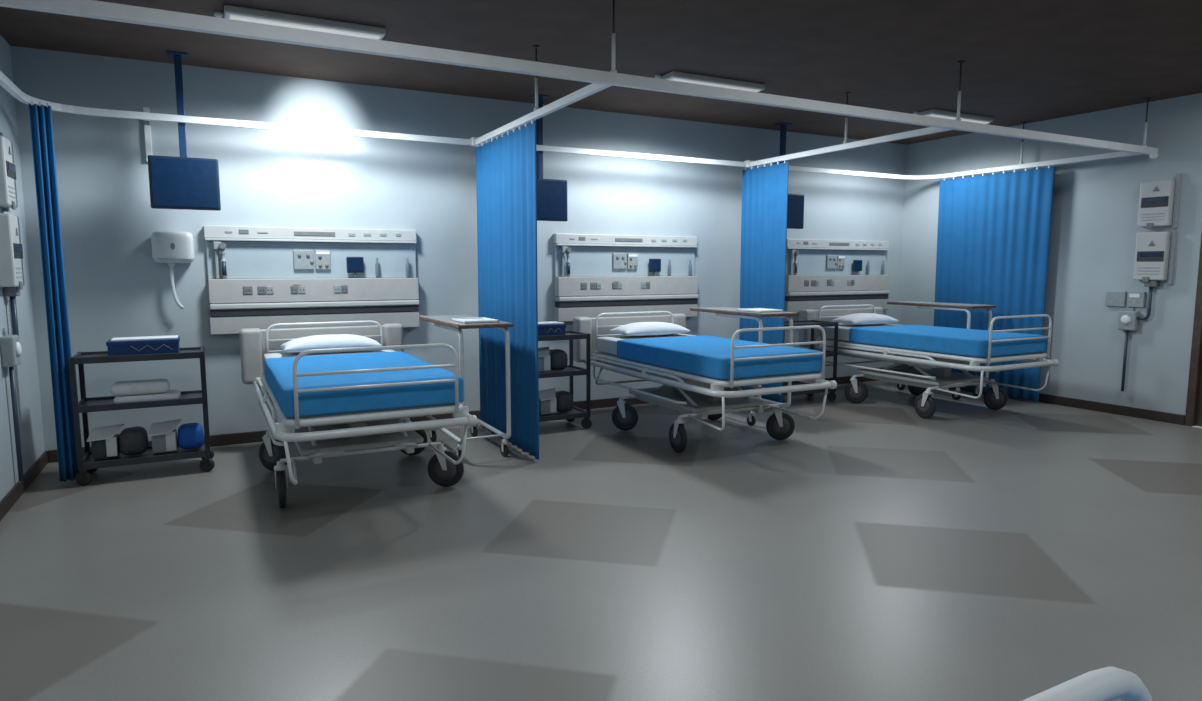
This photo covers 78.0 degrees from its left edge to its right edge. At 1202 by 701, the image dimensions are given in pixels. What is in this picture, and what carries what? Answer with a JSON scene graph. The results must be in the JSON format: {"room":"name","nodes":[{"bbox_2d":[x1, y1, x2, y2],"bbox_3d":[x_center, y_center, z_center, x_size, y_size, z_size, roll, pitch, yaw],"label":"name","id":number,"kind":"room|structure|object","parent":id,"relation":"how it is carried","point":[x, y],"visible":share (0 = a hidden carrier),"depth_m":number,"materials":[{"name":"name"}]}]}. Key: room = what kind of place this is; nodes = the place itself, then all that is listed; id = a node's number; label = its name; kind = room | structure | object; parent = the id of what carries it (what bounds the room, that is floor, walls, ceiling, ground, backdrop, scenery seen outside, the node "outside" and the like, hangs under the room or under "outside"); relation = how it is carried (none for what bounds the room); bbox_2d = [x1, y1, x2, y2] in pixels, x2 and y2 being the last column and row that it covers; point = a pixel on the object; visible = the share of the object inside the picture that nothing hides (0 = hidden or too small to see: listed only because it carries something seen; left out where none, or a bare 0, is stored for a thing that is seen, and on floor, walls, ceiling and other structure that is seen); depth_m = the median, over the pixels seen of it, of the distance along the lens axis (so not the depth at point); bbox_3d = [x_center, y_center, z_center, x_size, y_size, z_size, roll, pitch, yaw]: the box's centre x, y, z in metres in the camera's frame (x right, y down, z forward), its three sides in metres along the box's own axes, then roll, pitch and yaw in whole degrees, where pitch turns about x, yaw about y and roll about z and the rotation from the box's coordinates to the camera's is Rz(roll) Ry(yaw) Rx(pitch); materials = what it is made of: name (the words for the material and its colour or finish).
{"room":"hospital room","nodes":[
{"label":"hospital room","id":0,"kind":"room"},
{"bbox_2d":[0,35,44,500],"bbox_3d":[-2.200,-0.209,1.414,0.120,3.200,9.780,-3,7,-28],"label":"wall","id":1,"kind":"structure","parent":0,"point":[26,373],"depth_m":5.39,"materials":[{"name":"paint"}]},
{"bbox_2d":[0,132,23,480],"bbox_3d":[-3.965,-0.300,5.010,0.100,2.340,0.445,-3,7,-28],"label":"electrical boxes","id":2,"kind":"object","parent":1,"relation":"attached to","point":[11,251],"visible":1,"depth_m":4.91,"materials":[{"name":"white plastic"}]},
{"bbox_2d":[11,201,15,209],"bbox_3d":[-3.935,-0.973,4.970,0.014,0.055,0.060,-3,7,-28],"label":"outlet","id":3,"kind":"object","parent":2,"relation":"attached to","point":[13,205],"depth_m":4.95,"materials":[{"name":"white plastic"}]},
{"bbox_2d":[18,281,22,289],"bbox_3d":[-3.935,-0.441,5.029,0.014,0.055,0.060,-3,7,-28],"label":"outlet","id":4,"kind":"object","parent":2,"relation":"attached to","point":[20,286],"depth_m":5.01,"materials":[{"name":"white plastic"}]},
{"bbox_2d":[0,451,47,520],"bbox_3d":[-2.139,1.328,1.619,0.018,0.100,9.780,-3,7,-28],"label":"baseboard","id":5,"kind":"structure","parent":1,"relation":"attached to","point":[19,488],"depth_m":5.09,"materials":[{"name":"plastic"}]},
{"bbox_2d":[10,46,905,462],"bbox_3d":[-0.174,-0.952,8.037,9.920,3.200,0.120,-3,7,-28],"label":"wall","id":6,"kind":"structure","parent":0,"point":[115,287],"depth_m":6.72,"materials":[{"name":"paint"}]},
{"bbox_2d":[143,107,151,161],"bbox_3d":[-3.668,-1.745,6.006,0.044,0.430,0.035,-3,7,-28],"label":"bracket","id":7,"kind":"object","parent":6,"relation":"attached to","point":[147,128],"visible":0.76,"depth_m":5.99,"materials":[{"name":"white metal"}]},
{"bbox_2d":[151,231,194,308],"bbox_3d":[-3.520,-0.657,6.127,0.300,0.639,0.174,-3,7,-28],"label":"wall dispenser","id":8,"kind":"object","parent":6,"relation":"attached to","point":[171,248],"visible":1,"depth_m":6.04,"materials":[{"name":"plastic"}]},
{"bbox_2d":[204,225,419,334],"bbox_3d":[-2.542,-0.638,6.679,1.780,0.920,0.120,-3,7,-28],"label":"bedhead panel","id":9,"kind":"object","parent":6,"relation":"attached to","point":[249,267],"visible":1,"depth_m":6.62,"materials":[{"name":"plastic"}]},
{"bbox_2d":[239,229,248,233],"bbox_3d":[-3.056,-1.018,6.350,0.075,0.037,0.008,-3,7,-28],"label":"rocker switch","id":10,"kind":"object","parent":9,"relation":"attached to","point":[241,231],"depth_m":6.35,"materials":[{"name":"white plastic"}]},
{"bbox_2d":[243,286,252,293],"bbox_3d":[-3.038,-0.517,6.381,0.075,0.070,0.010,-3,7,-28],"label":"outlet","id":11,"kind":"object","parent":9,"relation":"attached to","point":[246,289],"depth_m":6.38,"materials":[{"name":"white plastic"}]},
{"bbox_2d":[258,286,265,293],"bbox_3d":[-2.940,-0.523,6.432,0.065,0.070,0.010,-3,7,-28],"label":"outlet","id":12,"kind":"object","parent":9,"relation":"attached to","point":[261,289],"depth_m":6.43,"materials":[{"name":"white plastic"}]},
{"bbox_2d":[266,286,273,293],"bbox_3d":[-2.883,-0.527,6.462,0.055,0.070,0.010,-3,7,-28],"label":"outlet","id":13,"kind":"object","parent":9,"relation":"attached to","point":[269,289],"depth_m":6.46,"materials":[{"name":"white plastic"}]},
{"bbox_2d":[291,286,297,293],"bbox_3d":[-2.708,-0.537,6.554,0.060,0.070,0.010,-3,7,-28],"label":"outlet","id":14,"kind":"object","parent":9,"relation":"attached to","point":[294,289],"depth_m":6.55,"materials":[{"name":"grey plastic"}]},
{"bbox_2d":[299,286,304,293],"bbox_3d":[-2.653,-0.540,6.583,0.055,0.070,0.010,-3,7,-28],"label":"outlet","id":15,"kind":"object","parent":9,"relation":"attached to","point":[301,288],"depth_m":6.58,"materials":[{"name":"white plastic"}]},
{"bbox_2d":[334,285,340,292],"bbox_3d":[-2.389,-0.556,6.721,0.060,0.070,0.010,-3,7,-28],"label":"outlet","id":16,"kind":"object","parent":9,"relation":"attached to","point":[337,288],"depth_m":6.72,"materials":[{"name":"white plastic"}]},
{"bbox_2d":[341,285,347,292],"bbox_3d":[-2.334,-0.559,6.750,0.055,0.070,0.010,-3,7,-28],"label":"outlet","id":17,"kind":"object","parent":9,"relation":"attached to","point":[344,288],"depth_m":6.74,"materials":[{"name":"white plastic"}]},
{"bbox_2d":[346,257,363,272],"bbox_3d":[-2.253,-0.786,6.802,0.150,0.145,0.025,-3,7,-28],"label":"monitor","id":18,"kind":"object","parent":9,"relation":"on","point":[353,264],"depth_m":6.79,"materials":[{"name":"blue plastic"}]},
{"bbox_2d":[348,258,362,270],"bbox_3d":[-2.247,-0.784,6.790,0.126,0.121,0.004,-3,7,-28],"label":"screen","id":19,"kind":"object","parent":9,"relation":"on","point":[354,264],"depth_m":6.79,"materials":[{"name":"blue glass"}]},
{"bbox_2d":[47,376,876,462],"bbox_3d":[-0.142,0.595,8.149,9.644,0.100,0.018,-3,7,-28],"label":"baseboard","id":20,"kind":"structure","parent":6,"relation":"attached to","point":[253,436],"depth_m":7.34,"materials":[{"name":"plastic"}]},
{"bbox_2d":[553,233,698,321],"bbox_3d":[0.315,-0.806,8.176,1.780,0.920,0.120,-3,7,-28],"label":"bedhead panel","id":21,"kind":"object","parent":6,"relation":"attached to","point":[591,269],"visible":1,"depth_m":8.12,"materials":[{"name":"plastic"}]},
{"bbox_2d":[581,283,586,288],"bbox_3d":[-0.180,-0.685,7.878,0.075,0.070,0.010,-3,7,-28],"label":"outlet","id":22,"kind":"object","parent":21,"relation":"attached to","point":[583,285],"depth_m":7.87,"materials":[{"name":"white plastic"}]},
{"bbox_2d":[590,283,595,288],"bbox_3d":[-0.083,-0.691,7.929,0.065,0.070,0.010,-3,7,-28],"label":"outlet","id":23,"kind":"object","parent":21,"relation":"attached to","point":[592,285],"depth_m":7.92,"materials":[{"name":"white plastic"}]},
{"bbox_2d":[596,282,600,288],"bbox_3d":[-0.025,-0.695,7.959,0.055,0.070,0.010,-3,7,-28],"label":"outlet","id":24,"kind":"object","parent":21,"relation":"attached to","point":[598,284],"depth_m":7.95,"materials":[{"name":"white plastic"}]},
{"bbox_2d":[612,282,616,288],"bbox_3d":[0.149,-0.705,8.051,0.060,0.070,0.010,-3,7,-28],"label":"outlet","id":25,"kind":"object","parent":21,"relation":"attached to","point":[614,284],"depth_m":8.04,"materials":[{"name":"white plastic"}]},
{"bbox_2d":[641,282,645,287],"bbox_3d":[0.468,-0.724,8.217,0.060,0.070,0.010,-3,7,-28],"label":"outlet","id":26,"kind":"object","parent":21,"relation":"attached to","point":[643,284],"depth_m":8.21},
{"bbox_2d":[649,259,660,271],"bbox_3d":[0.604,-0.954,8.299,0.150,0.145,0.025,-3,7,-28],"label":"monitor","id":27,"kind":"object","parent":21,"relation":"on","point":[654,264],"depth_m":8.28,"materials":[{"name":"blue plastic"}]},
{"bbox_2d":[651,260,660,270],"bbox_3d":[0.610,-0.952,8.287,0.126,0.121,0.004,-3,7,-28],"label":"screen","id":28,"kind":"object","parent":21,"relation":"on","point":[655,264],"depth_m":8.29,"materials":[{"name":"blue glass"}]},
{"bbox_2d":[785,239,889,312],"bbox_3d":[3.084,-0.969,9.627,1.780,0.920,0.120,-3,7,-28],"label":"bedhead panel","id":29,"kind":"object","parent":6,"relation":"attached to","point":[839,270],"visible":0.94,"depth_m":9.57,"materials":[{"name":"plastic"}]},
{"bbox_2d":[853,260,861,270],"bbox_3d":[3.373,-1.116,9.749,0.150,0.145,0.025,-3,7,-28],"label":"monitor","id":30,"kind":"object","parent":29,"relation":"on","point":[857,264],"depth_m":9.73,"materials":[{"name":"blue plastic"}]},
{"bbox_2d":[855,261,861,269],"bbox_3d":[3.379,-1.115,9.738,0.126,0.121,0.004,-3,7,-28],"label":"screen","id":31,"kind":"object","parent":29,"relation":"on","point":[858,264],"depth_m":9.74,"materials":[{"name":"blue glass"}]},
{"bbox_2d":[0,380,1201,700],"bbox_3d":[2.134,1.176,3.869,9.920,0.100,10.020,-3,7,-28],"label":"floor","id":32,"kind":"structure","parent":0,"point":[876,550],"depth_m":3.83,"materials":[{"name":"plastic"}]},
{"bbox_2d":[69,346,214,485],"bbox_3d":[-3.434,0.467,5.592,0.881,0.924,0.434,-3,7,-28],"label":"trolley","id":33,"kind":"object","parent":32,"relation":"on","point":[86,465],"visible":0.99,"depth_m":5.47,"materials":[{"name":"metal"}]},
{"bbox_2d":[87,424,147,458],"bbox_3d":[-3.575,0.667,5.506,0.368,0.226,0.233,-3,7,-28],"label":"pack","id":34,"kind":"object","parent":33,"relation":"on","point":[105,443],"visible":1,"depth_m":5.45},
{"bbox_2d":[72,347,203,363],"bbox_3d":[-3.429,0.034,5.534,0.820,0.048,0.400,-3,7,-28],"label":"shelf","id":35,"kind":"object","parent":33,"relation":"attached to","point":[187,352],"depth_m":5.40,"materials":[{"name":"black metal"}]},
{"bbox_2d":[78,390,201,412],"bbox_3d":[-3.429,0.377,5.572,0.820,0.048,0.400,-3,7,-28],"label":"shelf","id":36,"kind":"object","parent":33,"relation":"attached to","point":[106,403],"depth_m":5.45,"materials":[{"name":"black metal"}]},
{"bbox_2d":[106,335,179,355],"bbox_3d":[-3.374,-0.032,5.486,0.452,0.127,0.233,-3,7,-28],"label":"box","id":37,"kind":"object","parent":33,"relation":"on","point":[116,346],"visible":1,"depth_m":5.40,"materials":[{"name":"blue cardboard"}]},
{"bbox_2d":[83,440,205,469],"bbox_3d":[-3.429,0.785,5.618,0.820,0.048,0.400,-3,7,-28],"label":"shelf","id":38,"kind":"object","parent":33,"relation":"attached to","point":[148,456],"depth_m":5.49,"materials":[{"name":"black metal"}]},
{"bbox_2d":[114,389,180,402],"bbox_3d":[-3.378,0.344,5.537,0.422,0.056,0.243,-3,7,-28],"label":"folded towel","id":39,"kind":"object","parent":33,"relation":"on","point":[171,394],"visible":0.83,"depth_m":5.45,"materials":[{"name":"fabric"}]},
{"bbox_2d":[110,379,169,395],"bbox_3d":[-3.408,0.270,5.501,0.372,0.088,0.222,-3,7,-28],"label":"folded towel","id":40,"kind":"object","parent":39,"relation":"on","point":[134,387],"visible":1,"depth_m":5.42,"materials":[{"name":"fabric"}]},
{"bbox_2d":[148,419,203,452],"bbox_3d":[-3.245,0.647,5.678,0.365,0.225,0.232,-3,7,-28],"label":"pack","id":41,"kind":"object","parent":33,"relation":"on","point":[165,438],"visible":1,"depth_m":5.63},
{"bbox_2d":[239,320,476,507],"bbox_3d":[-1.848,0.399,5.470,1.351,1.084,2.460,-3,7,-28],"label":"hospital bed","id":42,"kind":"object","parent":32,"relation":"on","point":[333,391],"visible":1,"depth_m":4.80,"materials":[{"name":"fabric"}]},
{"bbox_2d":[278,334,382,351],"bbox_3d":[-2.220,-0.064,6.107,0.790,0.136,0.400,-3,7,-28],"label":"pillow","id":43,"kind":"object","parent":42,"relation":"on","point":[331,341],"depth_m":5.97,"materials":[{"name":"fabric"}]},
{"bbox_2d":[264,351,463,416],"bbox_3d":[-1.717,0.195,5.177,1.062,0.180,1.682,-3,7,-28],"label":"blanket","id":44,"kind":"object","parent":42,"relation":"on","point":[278,383],"depth_m":4.58,"materials":[{"name":"fabric"}]},
{"bbox_2d":[419,315,513,460],"bbox_3d":[-1.169,0.283,6.351,0.450,1.119,1.200,-3,7,-28],"label":"table","id":45,"kind":"object","parent":32,"relation":"on","point":[443,321],"visible":0.85,"depth_m":5.94,"materials":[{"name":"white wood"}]},
{"bbox_2d":[451,317,498,322],"bbox_3d":[-1.024,-0.246,6.027,0.280,0.018,0.380,-3,7,-28],"label":"serving tray","id":46,"kind":"object","parent":45,"relation":"on","point":[474,319],"visible":1,"depth_m":5.95,"materials":[{"name":"plastic"}]},
{"bbox_2d":[538,330,591,428],"bbox_3d":[-0.568,0.298,7.093,0.881,0.924,0.434,-3,7,-28],"label":"trolley","id":47,"kind":"object","parent":32,"relation":"on","point":[570,370],"visible":0.44,"depth_m":7.08,"materials":[{"name":"metal"}]},
{"bbox_2d":[538,321,565,335],"bbox_3d":[-0.543,-0.199,6.970,0.372,0.127,0.233,-3,7,-28],"label":"box","id":48,"kind":"object","parent":47,"relation":"on","point":[551,327],"visible":0.6,"depth_m":6.89,"materials":[{"name":"blue cardboard"}]},
{"bbox_2d":[538,346,567,371],"bbox_3d":[-0.506,0.079,7.068,0.368,0.226,0.233,-3,7,-28],"label":"pack","id":49,"kind":"object","parent":47,"relation":"on","point":[554,359],"visible":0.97,"depth_m":7.01},
{"bbox_2d":[539,388,572,414],"bbox_3d":[-0.453,0.484,7.142,0.368,0.226,0.233,-3,7,-28],"label":"pack","id":50,"kind":"object","parent":47,"relation":"on","point":[551,401],"visible":0.94,"depth_m":7.08},
{"bbox_2d":[538,331,586,340],"bbox_3d":[-0.563,-0.134,7.035,0.820,0.048,0.400,-3,7,-28],"label":"shelf","id":51,"kind":"object","parent":47,"relation":"attached to","point":[569,335],"depth_m":6.94,"materials":[{"name":"black metal"}]},
{"bbox_2d":[539,406,586,421],"bbox_3d":[-0.563,0.616,7.119,0.820,0.048,0.400,-3,7,-28],"label":"shelf","id":52,"kind":"object","parent":47,"relation":"attached to","point":[576,412],"depth_m":7.06,"materials":[{"name":"black metal"}]},
{"bbox_2d":[539,365,586,377],"bbox_3d":[-0.563,0.209,7.074,0.820,0.048,0.400,-3,7,-28],"label":"shelf","id":53,"kind":"object","parent":47,"relation":"attached to","point":[571,370],"depth_m":7.02,"materials":[{"name":"black metal"}]},
{"bbox_2d":[573,311,836,452],"bbox_3d":[0.868,0.239,6.893,1.351,1.084,2.460,-3,7,-28],"label":"hospital bed","id":54,"kind":"object","parent":32,"relation":"on","point":[694,372],"visible":0.99,"depth_m":6.43,"materials":[{"name":"fabric"}]},
{"bbox_2d":[608,322,692,335],"bbox_3d":[0.496,-0.223,7.530,0.790,0.136,0.400,-3,7,-28],"label":"pillow","id":55,"kind":"object","parent":54,"relation":"on","point":[639,328],"depth_m":7.40,"materials":[{"name":"fabric"}]},
{"bbox_2d":[617,335,825,379],"bbox_3d":[0.998,0.035,6.600,1.062,0.180,1.682,-3,7,-28],"label":"mattress","id":56,"kind":"object","parent":54,"relation":"on","point":[705,357],"depth_m":6.06,"materials":[{"name":"fabric"}]},
{"bbox_2d":[690,307,797,425],"bbox_3d":[1.441,0.130,7.718,0.450,1.119,1.200,-3,7,-28],"label":"table","id":57,"kind":"object","parent":32,"relation":"on","point":[720,311],"visible":0.56,"depth_m":7.29,"materials":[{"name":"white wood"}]},
{"bbox_2d":[737,308,782,311],"bbox_3d":[1.593,-0.405,7.443,0.280,0.018,0.380,-3,7,-28],"label":"serving tray","id":58,"kind":"object","parent":57,"relation":"on","point":[742,309],"visible":1,"depth_m":7.40,"materials":[{"name":"plastic"}]},
{"bbox_2d":[780,320,838,406],"bbox_3d":[2.263,0.132,8.576,0.881,0.924,0.434,-3,7,-28],"label":"trolley","id":59,"kind":"object","parent":32,"relation":"on","point":[831,396],"visible":0.35,"depth_m":8.56,"materials":[{"name":"metal"}]},
{"bbox_2d":[783,383,833,395],"bbox_3d":[2.268,0.450,8.602,0.820,0.048,0.400,-3,7,-28],"label":"shelf","id":60,"kind":"object","parent":59,"relation":"attached to","point":[831,391],"depth_m":8.46,"materials":[{"name":"metal"}]},
{"bbox_2d":[784,320,835,326],"bbox_3d":[2.268,-0.300,8.518,0.820,0.048,0.400,-3,7,-28],"label":"shelf","id":61,"kind":"object","parent":59,"relation":"attached to","point":[804,322],"depth_m":8.50,"materials":[{"name":"black metal"}]},
{"bbox_2d":[811,349,834,356],"bbox_3d":[2.268,0.042,8.557,0.820,0.048,0.400,-3,7,-28],"label":"shelf","id":62,"kind":"object","parent":59,"relation":"attached to","point":[828,353],"depth_m":8.55,"materials":[{"name":"black metal"}]},
{"bbox_2d":[798,304,1058,418],"bbox_3d":[3.557,0.081,8.302,1.351,1.084,2.460,-3,7,-28],"label":"hospital bed","id":63,"kind":"object","parent":32,"relation":"on","point":[864,333],"visible":0.98,"depth_m":7.89,"materials":[{"name":"fabric"}]},
{"bbox_2d":[831,313,898,324],"bbox_3d":[3.185,-0.382,8.939,0.790,0.136,0.400,-3,7,-28],"label":"pillow","id":64,"kind":"object","parent":63,"relation":"on","point":[860,318],"depth_m":8.80,"materials":[{"name":"fabric"}]},
{"bbox_2d":[849,325,1047,356],"bbox_3d":[3.688,-0.122,8.009,1.062,0.180,1.682,-3,7,-28],"label":"mattress","id":65,"kind":"object","parent":63,"relation":"on","point":[935,341],"depth_m":7.57,"materials":[{"name":"fabric"}]},
{"bbox_2d":[887,301,996,399],"bbox_3d":[4.134,-0.028,9.130,0.450,1.119,1.200,-3,7,-28],"label":"table","id":66,"kind":"object","parent":32,"relation":"on","point":[923,305],"visible":0.49,"depth_m":8.76,"materials":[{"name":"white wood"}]},
{"bbox_2d":[1022,667,1151,700],"bbox_3d":[0.779,1.043,-0.297,1.351,1.090,2.460,-3,7,-28],"label":"hospital bed","id":67,"kind":"object","parent":32,"relation":"on","point":[1107,683],"visible":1,"depth_m":0.83,"materials":[{"name":"plastic"}]},
{"bbox_2d":[0,0,1201,144],"bbox_3d":[2.134,-2.103,3.501,9.920,0.100,10.020,-3,7,-28],"label":"ceiling","id":68,"kind":"structure","parent":0,"point":[1030,61],"depth_m":5.63,"materials":[{"name":"grey paint"}]},
{"bbox_2d":[147,51,220,210],"bbox_3d":[-3.281,-1.708,5.812,0.480,1.200,0.204,-3,7,-28],"label":"monitor","id":69,"kind":"object","parent":68,"relation":"hanging from","point":[183,182],"visible":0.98,"depth_m":5.77,"materials":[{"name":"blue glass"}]},
{"bbox_2d":[214,5,385,39],"bbox_3d":[-2.055,-2.200,5.079,1.058,0.060,0.420,-3,7,-28],"label":"ceiling light","id":70,"kind":"object","parent":68,"relation":"attached to","point":[232,12],"visible":0.65,"depth_m":4.91,"materials":[{"name":"white plastic"}]},
{"bbox_2d":[229,14,380,39],"bbox_3d":[-2.029,-2.177,5.095,0.940,0.010,0.360,-3,7,-28],"label":"diffuser","id":71,"kind":"object","parent":70,"relation":"attached to","point":[242,17],"depth_m":4.94,"materials":[{"name":"white plastic"}]},
{"bbox_2d":[530,94,567,221],"bbox_3d":[-0.583,-1.867,7.226,0.480,1.200,0.204,-3,7,-28],"label":"monitor","id":72,"kind":"object","parent":68,"relation":"hanging from","point":[552,202],"visible":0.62,"depth_m":7.21,"materials":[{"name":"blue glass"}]},
{"bbox_2d":[0,0,1157,179],"bbox_3d":[0.660,-2.076,6.318,9.676,0.583,2.758,-3,7,-28],"label":"track","id":73,"kind":"object","parent":68,"relation":"hanging from","point":[600,80],"visible":0.98,"depth_m":5.12,"materials":[{"name":"metal"}]},
{"bbox_2d":[28,101,78,481],"bbox_3d":[-3.836,-0.382,5.222,0.129,2.654,0.072,-3,7,-28],"label":"privacy curtain","id":74,"kind":"object","parent":73,"relation":"hanging from","point":[41,124],"visible":0.94,"depth_m":5.21,"materials":[{"name":"fabric"}]},
{"bbox_2d":[476,120,538,459],"bbox_3d":[-0.831,-0.516,6.423,0.043,2.654,1.457,-3,7,-28],"label":"privacy curtain","id":75,"kind":"object","parent":73,"relation":"hanging from","point":[506,170],"visible":0.96,"depth_m":6.29,"materials":[{"name":"fabric"}]},
{"bbox_2d":[738,160,788,402],"bbox_3d":[1.798,-0.741,8.288,0.041,2.624,0.774,-3,7,-28],"label":"privacy curtain","id":76,"kind":"object","parent":73,"relation":"hanging from","point":[764,188],"visible":0.72,"depth_m":8.22,"materials":[{"name":"fabric"}]},
{"bbox_2d":[931,165,1054,401],"bbox_3d":[4.669,-0.802,8.974,0.046,2.654,1.465,-3,7,-28],"label":"privacy curtain","id":77,"kind":"object","parent":73,"relation":"hanging from","point":[993,235],"visible":0.8,"depth_m":8.82,"materials":[{"name":"fabric"}]},
{"bbox_2d":[655,71,764,91],"bbox_3d":[0.926,-2.378,6.663,1.058,0.060,0.420,-3,7,-28],"label":"ceiling light","id":78,"kind":"object","parent":68,"relation":"attached to","point":[674,75],"visible":0.54,"depth_m":6.46,"materials":[{"name":"white plastic"}]},
{"bbox_2d":[670,78,760,91],"bbox_3d":[0.952,-2.354,6.679,0.940,0.010,0.360,-3,7,-28],"label":"diffuser","id":79,"kind":"object","parent":78,"relation":"attached to","point":[703,81],"depth_m":6.53,"materials":[{"name":"white plastic"}]},
{"bbox_2d":[775,123,803,228],"bbox_3d":[2.132,-2.027,8.649,0.480,1.200,0.204,-3,7,-28],"label":"monitor","id":80,"kind":"object","parent":68,"relation":"hanging from","point":[795,210],"visible":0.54,"depth_m":8.63,"materials":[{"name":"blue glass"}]},
{"bbox_2d":[912,109,993,123],"bbox_3d":[3.792,-2.546,8.165,1.058,0.060,0.420,-3,7,-28],"label":"ceiling light","id":81,"kind":"object","parent":68,"relation":"attached to","point":[932,112],"visible":0.45,"depth_m":7.94,"materials":[{"name":"white plastic"}]},
{"bbox_2d":[927,114,989,123],"bbox_3d":[3.818,-2.523,8.181,0.940,0.010,0.360,-3,7,-28],"label":"diffuser","id":82,"kind":"object","parent":81,"relation":"attached to","point":[969,118],"depth_m":8.03,"materials":[{"name":"white plastic"}]},
{"bbox_2d":[898,93,1201,414],"bbox_3d":[6.469,-0.718,5.956,0.120,3.200,9.780,-3,7,-28],"label":"wall","id":83,"kind":"structure","parent":0,"point":[1094,230],"depth_m":7.95,"materials":[{"name":"paint"}]},
{"bbox_2d":[1039,393,1184,424],"bbox_3d":[6.408,0.826,6.097,0.018,0.100,9.780,-3,7,-28],"label":"baseboard","id":84,"kind":"structure","parent":83,"relation":"attached to","point":[1173,418],"depth_m":7.88,"materials":[{"name":"plastic"}]},
{"bbox_2d":[1105,173,1181,390],"bbox_3d":[5.486,-0.661,7.600,0.100,2.200,0.605,-3,7,-28],"label":"electrical boxes","id":85,"kind":"object","parent":83,"relation":"attached to","point":[1159,202],"visible":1,"depth_m":7.43,"materials":[{"name":"white plastic"}]},
{"bbox_2d":[1105,291,1145,307],"bbox_3d":[5.463,-0.536,7.735,0.030,0.160,0.370,-3,7,-28],"label":"switch","id":86,"kind":"object","parent":85,"relation":"attached to","point":[1113,298],"depth_m":7.73,"materials":[{"name":"grey plastic"}]},
{"bbox_2d":[1142,277,1148,281],"bbox_3d":[5.494,-0.717,7.487,0.014,0.055,0.060,-3,7,-28],"label":"outlet","id":87,"kind":"object","parent":85,"relation":"attached to","point":[1144,279],"depth_m":7.48,"materials":[{"name":"white plastic"}]},
{"bbox_2d":[1146,223,1152,228],"bbox_3d":[5.494,-1.248,7.427,0.014,0.055,0.060,-3,7,-28],"label":"outlet","id":88,"kind":"object","parent":85,"relation":"attached to","point":[1148,225],"depth_m":7.42,"materials":[{"name":"white plastic"}]},
{"bbox_2d":[1185,234,1201,425],"bbox_3d":[6.053,-0.348,6.778,0.132,2.280,1.020,-3,7,-28],"label":"trim","id":89,"kind":"structure","parent":83,"relation":"attached to","point":[1196,349],"depth_m":7.21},
{"bbox_2d":[1196,363,1201,425],"bbox_3d":[6.030,-0.315,6.770,0.104,2.200,0.874,-3,7,-28],"label":"door","id":90,"kind":"structure","parent":83,"relation":"in","point":[1199,408],"depth_m":7.24,"materials":[{"name":"brown wood"}]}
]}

